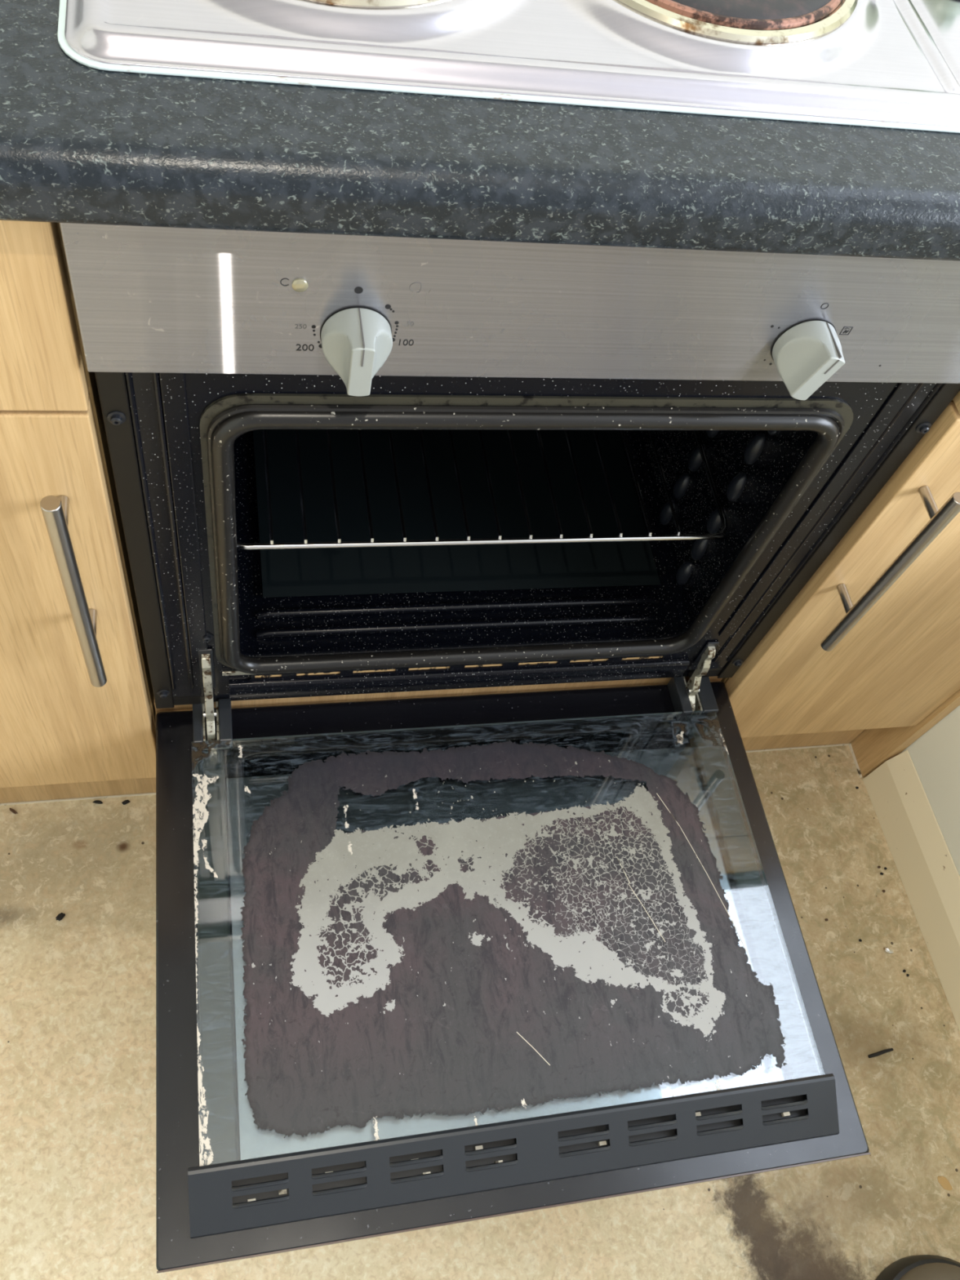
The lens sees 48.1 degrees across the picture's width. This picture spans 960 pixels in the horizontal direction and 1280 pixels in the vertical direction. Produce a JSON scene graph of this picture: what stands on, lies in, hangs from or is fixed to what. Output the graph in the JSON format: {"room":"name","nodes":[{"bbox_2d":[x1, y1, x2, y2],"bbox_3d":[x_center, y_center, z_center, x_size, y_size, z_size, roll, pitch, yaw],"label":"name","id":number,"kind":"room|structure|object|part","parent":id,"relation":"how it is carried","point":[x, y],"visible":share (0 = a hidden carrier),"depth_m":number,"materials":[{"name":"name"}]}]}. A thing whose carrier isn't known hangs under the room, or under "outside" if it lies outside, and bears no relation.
{"room":"kitchen","nodes":[
{"label":"kitchen","id":0,"kind":"room"},
{"bbox_2d":[0,744,959,1279],"bbox_3d":[0.246,1.068,0.905,3.550,0.030,3.220,-2,61,-13],"label":"floor","id":1,"kind":"structure","parent":0,"point":[77,991],"depth_m":1.17,"materials":[{"name":"tile"}]},
{"bbox_2d":[9,808,17,813],"bbox_3d":[-0.536,0.197,1.236,0.012,0.002,0.004,32,59,8],"label":"flake","id":2,"kind":"object","parent":1,"relation":"on","point":[13,811],"visible":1,"depth_m":1.24,"materials":[{"name":"brown"}]},
{"bbox_2d":[55,912,65,920],"bbox_3d":[-0.463,0.305,1.187,0.007,0.004,0.010,27,58,5],"label":"crumb","id":3,"kind":"object","parent":1,"relation":"on","point":[60,917],"visible":1,"depth_m":1.19,"materials":[{"name":"black food"}]},
{"bbox_2d":[0,220,155,787],"bbox_3d":[-0.555,-0.255,0.902,0.500,0.715,0.616,-2,61,-13],"label":"base cabinet","id":4,"kind":"object","parent":1,"relation":"on","point":[77,698],"visible":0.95,"depth_m":0.77,"materials":[{"name":"brown wood"}]},
{"bbox_3d":[-0.468,-0.172,0.538,0.496,0.146,0.018,-2,61,-13],"label":"drawer","id":5,"kind":"part","parent":4,"relation":"part of","materials":[{"name":"brown wood"}]},
{"bbox_3d":[-0.289,-0.038,0.774,0.013,0.236,0.040,-2,61,-13],"label":"handle","id":6,"kind":"part","parent":4,"relation":"part of","materials":[{"name":"silver metal"}]},
{"bbox_3d":[-0.530,0.007,0.842,0.496,0.564,0.018,-2,61,-13],"label":"door","id":7,"kind":"part","parent":4,"relation":"part of","materials":[{"name":"brown wood"}]},
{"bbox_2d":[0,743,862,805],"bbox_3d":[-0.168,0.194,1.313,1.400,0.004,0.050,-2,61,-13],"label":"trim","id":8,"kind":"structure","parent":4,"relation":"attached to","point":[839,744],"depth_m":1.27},
{"bbox_2d":[0,728,865,803],"bbox_3d":[-0.161,0.129,1.267,1.398,0.150,0.016,-2,61,-13],"label":"toe kick","id":9,"kind":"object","parent":4,"relation":"attached to","point":[142,785],"depth_m":1.25,"materials":[{"name":"brown wood"}]},
{"bbox_2d":[154,675,722,714],"bbox_3d":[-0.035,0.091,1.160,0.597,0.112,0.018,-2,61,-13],"label":"trim","id":10,"kind":"structure","parent":4,"relation":"attached to","point":[157,712],"depth_m":1.11,"materials":[{"name":"brown wood"}]},
{"bbox_2d":[0,0,959,261],"bbox_3d":[-0.098,-0.480,0.682,1.610,0.039,0.612,-2,61,-13],"label":"countertop","id":11,"kind":"structure","parent":4,"relation":"on","point":[80,144],"depth_m":0.54,"materials":[{"name":"stone"}]},
{"bbox_2d":[57,0,959,133],"bbox_3d":[0.047,-0.516,0.692,0.588,0.034,0.509,-2,61,-13],"label":"cooktop","id":12,"kind":"object","parent":11,"relation":"in","point":[888,64],"visible":1,"depth_m":0.59,"materials":[{"name":"metal"}]},
{"bbox_3d":[-0.083,-0.420,0.606,0.214,0.005,0.214,39,60,12],"label":"plate trim","id":13,"kind":"part","parent":12,"relation":"part of","materials":[{"name":"silver metal"}]},
{"bbox_3d":[0.136,-0.422,0.652,0.198,0.005,0.198,43,61,14],"label":"plate trim","id":14,"kind":"part","parent":12,"relation":"part of","materials":[{"name":"silver metal"}]},
{"bbox_2d":[92,800,102,804],"bbox_3d":[-0.447,0.190,1.258,0.012,0.004,0.004,7,59,-7],"label":"crumb","id":15,"kind":"object","parent":1,"relation":"on","point":[98,802],"visible":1,"depth_m":1.26,"materials":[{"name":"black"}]},
{"bbox_2d":[121,800,129,804],"bbox_3d":[-0.416,0.190,1.264,0.009,0.003,0.005,-25,68,-23],"label":"crumb","id":16,"kind":"object","parent":1,"relation":"on","point":[126,802],"visible":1,"depth_m":1.26,"materials":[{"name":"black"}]},
{"bbox_2d":[720,391,959,737],"bbox_3d":[0.419,-0.297,1.126,0.300,0.715,0.616,-2,61,-13],"label":"base cabinet","id":17,"kind":"object","parent":1,"relation":"on","point":[871,640],"visible":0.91,"depth_m":1.06,"materials":[{"name":"brown wood"}]},
{"bbox_3d":[0.345,-0.063,0.924,0.013,0.228,0.040,-2,61,-13],"label":"handle","id":18,"kind":"part","parent":17,"relation":"part of","materials":[{"name":"silver metal"}]},
{"bbox_2d":[849,688,959,777],"bbox_3d":[0.556,-0.290,1.238,0.016,0.866,0.602,-2,61,-13],"label":"trim","id":19,"kind":"structure","parent":17,"relation":"attached to","point":[872,748],"depth_m":1.40,"materials":[{"name":"brown wood"}]},
{"bbox_3d":[0.507,-0.214,0.762,0.296,0.146,0.018,-2,61,-13],"label":"drawer","id":20,"kind":"part","parent":17,"relation":"part of","materials":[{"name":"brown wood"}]},
{"bbox_2d":[867,1048,893,1057],"bbox_3d":[0.474,0.488,1.272,0.033,0.004,0.004,-10,63,-17],"label":"twig","id":21,"kind":"object","parent":1,"relation":"on","point":[881,1052],"visible":1,"depth_m":1.27,"materials":[{"name":"black"}]},
{"bbox_2d":[883,946,893,954],"bbox_3d":[0.508,0.386,1.338,0.012,0.006,0.008,27,58,5],"label":"scrap","id":22,"kind":"object","parent":1,"relation":"on","point":[886,949],"visible":1,"depth_m":1.34,"materials":[{"name":"white"}]},
{"bbox_2d":[875,1254,959,1279],"bbox_3d":[0.492,0.778,1.065,0.176,0.073,0.295,-2,61,-13],"label":"shoe","id":23,"kind":"object","parent":1,"relation":"on","point":[920,1267],"visible":1,"depth_m":1.13,"materials":[{"name":"black rubber"}]},
{"bbox_2d":[937,1176,952,1191],"bbox_3d":[0.523,0.612,1.211,0.011,0.001,0.020,-34,72,-27],"label":"flake","id":24,"kind":"object","parent":1,"relation":"on","point":[944,1183],"visible":1,"depth_m":1.21,"materials":[{"name":"brown"}]},
{"bbox_2d":[59,222,959,1273],"bbox_3d":[0.022,-0.115,0.878,0.595,0.613,1.012,-2,61,-13],"label":"oven","id":25,"kind":"object","parent":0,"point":[427,962],"visible":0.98,"depth_m":0.91,"materials":[{"name":"metal"}]},
{"bbox_3d":[-0.245,0.026,0.967,0.012,0.072,0.002,-2,61,-13],"label":"hinge slot plate","id":26,"kind":"part","parent":25,"relation":"part of","materials":[{"name":"black paint"}]},
{"bbox_3d":[-0.248,0.055,0.983,0.008,0.116,0.037,-2,61,-13],"label":"hinge arm","id":27,"kind":"part","parent":25,"relation":"part of","materials":[{"name":"metal"}]},
{"bbox_3d":[-0.257,0.081,1.028,0.015,0.017,0.042,-2,61,-13],"label":"hinge rail","id":28,"kind":"part","parent":25,"relation":"part of","materials":[{"name":"metal"}]},
{"bbox_2d":[294,324,306,328],"bbox_3d":[-0.102,-0.178,0.611,0.007,0.003,0.001,-2,61,-13],"label":"print","id":29,"kind":"object","parent":25,"relation":"on","point":[296,326],"depth_m":0.61,"materials":[{"name":"grey paint"}]},
{"bbox_2d":[296,344,314,351],"bbox_3d":[-0.102,-0.170,0.626,0.010,0.005,0.001,-2,61,-13],"label":"print","id":30,"kind":"object","parent":25,"relation":"on","point":[299,347],"depth_m":0.63,"materials":[{"name":"black paint"}]},
{"bbox_3d":[-0.072,-0.177,0.622,0.042,0.042,0.001,-2,61,-13],"label":"knob seat","id":31,"kind":"part","parent":25,"relation":"part of","materials":[{"name":"white plastic"}]},
{"bbox_3d":[-0.069,-0.164,0.614,0.041,0.041,0.031,-2,61,-13],"label":"control knob","id":32,"kind":"part","parent":25,"relation":"part of","materials":[{"name":"grey plastic"}]},
{"bbox_2d":[399,339,413,345],"bbox_3d":[-0.043,-0.175,0.634,0.009,0.005,0.001,-2,61,-13],"label":"print","id":33,"kind":"object","parent":25,"relation":"attached to","point":[402,342],"depth_m":0.63,"materials":[{"name":"black paint"}]},
{"bbox_3d":[-0.012,-0.324,0.984,0.594,0.566,0.538,-2,61,-13],"label":"casing","id":34,"kind":"part","parent":25,"relation":"part of","materials":[{"name":"black paint"}]},
{"bbox_2d":[253,429,660,597],"bbox_3d":[-0.032,-0.178,1.125,0.398,0.001,0.300,-2,61,-13],"label":"liner","id":35,"kind":"object","parent":25,"relation":"in","point":[292,572],"visible":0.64,"depth_m":1.10,"materials":[{"name":"black metal"}]},
{"bbox_3d":[-0.013,0.025,1.036,0.408,0.013,0.003,-2,61,-13],"label":"vent rail","id":36,"kind":"part","parent":25,"relation":"part of","materials":[{"name":"metal"}]},
{"bbox_2d":[236,429,727,550],"bbox_3d":[-0.014,-0.224,0.987,0.443,0.009,0.328,-2,61,-13],"label":"wire rack","id":37,"kind":"object","parent":25,"relation":"in","point":[339,544],"visible":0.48,"depth_m":0.93,"materials":[{"name":"silver metal"}]},
{"bbox_3d":[0.016,0.263,0.978,0.471,0.018,0.335,-2,61,-13],"label":"reflector plate","id":38,"kind":"part","parent":25,"relation":"part of","materials":[{"name":"grey"}]},
{"bbox_3d":[0.016,0.241,0.974,0.530,0.017,0.368,-2,61,-13],"label":"pane","id":39,"kind":"part","parent":25,"relation":"part of","materials":[{"name":"clear glass"}]},
{"bbox_3d":[0.072,-0.202,0.643,0.595,0.110,0.020,-2,61,-13],"label":"control panel","id":40,"kind":"part","parent":25,"relation":"part of","materials":[{"name":"metal"}]},
{"bbox_3d":[0.011,0.263,0.994,0.595,0.036,0.473,-2,61,-13],"label":"door","id":41,"kind":"part","parent":25,"relation":"part of","materials":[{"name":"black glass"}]},
{"bbox_3d":[0.045,0.415,0.876,0.545,0.022,0.047,-2,61,-13],"label":"vent trim","id":42,"kind":"part","parent":25,"relation":"part of","materials":[{"name":"grey paint"}]},
{"bbox_3d":[0.023,-0.072,0.882,0.592,0.442,0.006,-2,61,-13],"label":"frame","id":43,"kind":"part","parent":25,"relation":"part of","materials":[{"name":"metal"}]},
{"bbox_3d":[0.223,0.061,1.139,0.012,0.017,0.042,-2,61,-13],"label":"hinge rail","id":44,"kind":"part","parent":25,"relation":"part of","materials":[{"name":"metal"}]},
{"bbox_3d":[0.227,0.042,1.105,0.008,0.086,0.037,-2,61,-13],"label":"hinge arm","id":45,"kind":"part","parent":25,"relation":"part of","materials":[{"name":"metal"}]},
{"bbox_3d":[0.229,0.013,1.089,0.012,0.042,0.002,-2,61,-13],"label":"hinge slot plate","id":46,"kind":"part","parent":25,"relation":"part of","materials":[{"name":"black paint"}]},
{"bbox_3d":[0.206,-0.189,0.686,0.042,0.042,0.001,-2,61,-13],"label":"knob seat","id":47,"kind":"part","parent":25,"relation":"part of","materials":[{"name":"white plastic"}]},
{"bbox_3d":[0.208,-0.176,0.678,0.041,0.041,0.031,-2,61,-13],"label":"control knob","id":48,"kind":"part","parent":25,"relation":"part of","materials":[{"name":"grey plastic"}]},
{"bbox_2d":[900,705,959,875],"bbox_3d":[0.803,0.754,0.832,0.122,0.600,1.737,-5,61,-14],"label":"wall","id":49,"kind":"structure","parent":0,"point":[935,755],"depth_m":1.32,"materials":[{"name":"white paint"}]},
{"bbox_2d":[862,750,959,1031],"bbox_3d":[0.694,0.898,1.024,0.016,0.094,1.698,-5,61,-14],"label":"baseboard","id":50,"kind":"structure","parent":49,"relation":"attached to","point":[928,873],"depth_m":1.35,"materials":[{"name":"paint"}]}
]}

